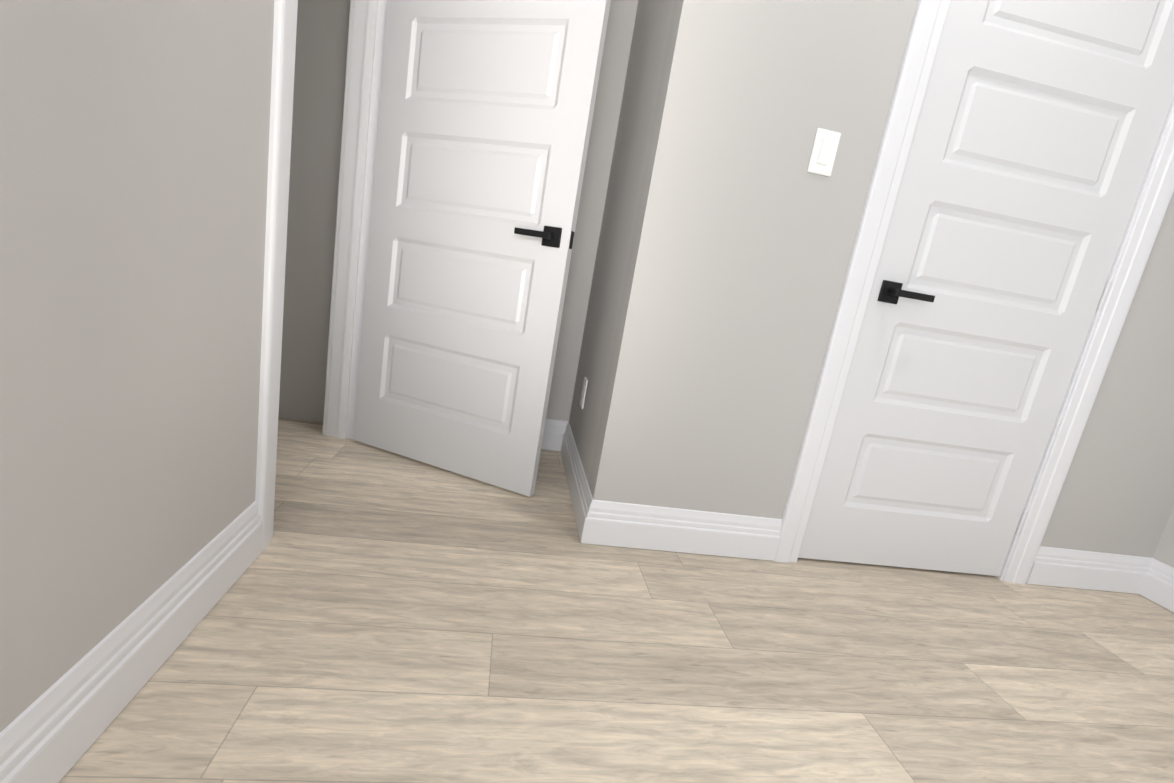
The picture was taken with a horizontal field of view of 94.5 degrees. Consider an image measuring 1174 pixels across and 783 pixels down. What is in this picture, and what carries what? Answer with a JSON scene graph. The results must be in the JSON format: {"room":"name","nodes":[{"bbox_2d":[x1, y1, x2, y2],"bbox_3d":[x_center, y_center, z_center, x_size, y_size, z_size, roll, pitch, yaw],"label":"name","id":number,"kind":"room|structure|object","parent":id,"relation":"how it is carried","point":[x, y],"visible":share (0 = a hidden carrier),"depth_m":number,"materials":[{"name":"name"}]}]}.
{"room":"empty bedroom","nodes":[
{"label":"empty bedroom","id":0,"kind":"room"},
{"bbox_2d":[0,0,273,731],"bbox_3d":[-0.530,-0.644,-0.076,0.120,2.740,4.510,8,12,-9],"label":"wall","id":1,"kind":"structure","parent":0,"point":[134,144],"depth_m":0.79,"materials":[{"name":"grey paint"}]},
{"bbox_2d":[0,501,261,782],"bbox_3d":[-0.611,0.738,-0.307,0.018,0.142,3.442,8,12,-9],"label":"baseboard","id":2,"kind":"structure","parent":1,"relation":"attached to","point":[54,731],"depth_m":0.88,"materials":[{"name":"white wood"}]},
{"bbox_2d":[255,0,386,552],"bbox_3d":[-0.786,-0.744,1.617,0.156,2.135,1.001,8,12,-9],"label":"door frame","id":3,"kind":"structure","parent":1,"relation":"attached to","point":[283,64],"depth_m":1.92,"materials":[{"name":"white wood"}]},
{"bbox_2d":[278,0,637,422],"bbox_3d":[-0.900,-1.193,2.144,2.303,2.740,0.120,8,12,-9],"label":"wall","id":4,"kind":"structure","parent":0,"point":[322,29],"depth_m":2.21,"materials":[{"name":"grey paint"}]},
{"bbox_2d":[353,0,610,496],"bbox_3d":[-0.410,-0.689,1.883,0.820,2.020,0.139,14,13,18],"label":"entry door","id":5,"kind":"structure","parent":4,"relation":"in","point":[486,112],"depth_m":1.88,"materials":[{"name":"white painted wood"},{"name":"black metal"}]},
{"bbox_2d":[541,419,560,450],"bbox_3d":[-0.527,0.152,2.438,0.883,0.142,0.028,8,12,-9],"label":"baseboard","id":6,"kind":"structure","parent":4,"relation":"attached to","point":[552,429],"depth_m":2.49,"materials":[{"name":"white wood"}]},
{"bbox_2d":[59,417,1173,782],"bbox_3d":[-0.015,0.825,0.343,4.850,0.100,4.750,8,12,-9],"label":"floor","id":7,"kind":"structure","parent":0,"point":[377,615],"depth_m":1.23,"materials":[{"name":"brown wood"}]},
{"bbox_2d":[569,0,673,483],"bbox_3d":[0.220,-0.950,1.905,0.120,2.740,0.730,8,12,-9],"label":"wall","id":8,"kind":"structure","parent":0,"point":[644,68],"depth_m":1.90,"materials":[{"name":"grey paint"}]},
{"bbox_2d":[557,421,592,543],"bbox_3d":[-0.051,0.310,2.087,0.018,0.142,0.840,8,12,-9],"label":"baseboard","id":9,"kind":"structure","parent":8,"relation":"attached to","point":[580,493],"depth_m":1.95,"materials":[{"name":"white wood"}]},
{"bbox_2d":[580,377,587,408],"bbox_3d":[-0.014,0.005,2.151,0.008,0.117,0.072,8,12,-9],"label":"outlet","id":10,"kind":"object","parent":8,"relation":"attached to","point":[584,388],"visible":1,"depth_m":2.13,"materials":[{"name":"white plastic"}]},
{"bbox_2d":[589,0,1173,557],"bbox_3d":[1.254,-0.718,1.651,2.127,2.740,0.120,8,12,-9],"label":"wall","id":11,"kind":"structure","parent":0,"point":[743,238],"depth_m":1.59,"materials":[{"name":"grey paint"}]},
{"bbox_2d":[585,500,781,560],"bbox_3d":[0.327,0.450,1.742,0.617,0.142,0.018,8,12,-9],"label":"baseboard","id":12,"kind":"structure","parent":11,"relation":"attached to","point":[618,524],"depth_m":1.73,"materials":[{"name":"white wood"}]},
{"bbox_2d":[807,128,840,176],"bbox_3d":[0.666,-0.670,1.519,0.072,0.117,0.013,8,12,-9],"label":"light switch","id":13,"kind":"object","parent":11,"relation":"attached to","point":[824,151],"visible":1,"depth_m":1.52,"materials":[{"name":"white plastic"}]},
{"bbox_2d":[774,0,1173,583],"bbox_3d":[1.261,-0.382,1.732,0.836,2.060,0.121,8,12,-9],"label":"door frame","id":14,"kind":"structure","parent":11,"relation":"attached to","point":[1113,268],"depth_m":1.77,"materials":[{"name":"white wood"}]},
{"bbox_2d":[798,0,1173,575],"bbox_3d":[1.268,-0.363,1.700,0.805,2.020,0.139,8,12,-9],"label":"closet door","id":15,"kind":"structure","parent":11,"relation":"in","point":[1039,127],"depth_m":1.68,"materials":[{"name":"white painted wood"},{"name":"black metal"}]},
{"bbox_2d":[1026,546,1155,593],"bbox_3d":[1.823,0.652,1.980,0.467,0.142,0.018,8,12,-9],"label":"baseboard","id":16,"kind":"structure","parent":11,"relation":"attached to","point":[1058,567],"depth_m":1.98,"materials":[{"name":"white wood"}]},
{"bbox_2d":[1152,507,1173,567],"bbox_3d":[2.585,-0.130,0.002,0.120,2.740,3.900,8,12,-9],"label":"wall","id":17,"kind":"structure","parent":0,"point":[1164,552],"depth_m":1.98,"materials":[{"name":"grey paint"}]},
{"bbox_2d":[1140,560,1173,612],"bbox_3d":[2.304,1.110,0.264,0.018,0.142,3.660,8,12,-9],"label":"baseboard","id":18,"kind":"structure","parent":17,"relation":"attached to","point":[1159,589],"depth_m":1.97,"materials":[{"name":"white wood"}]}
]}

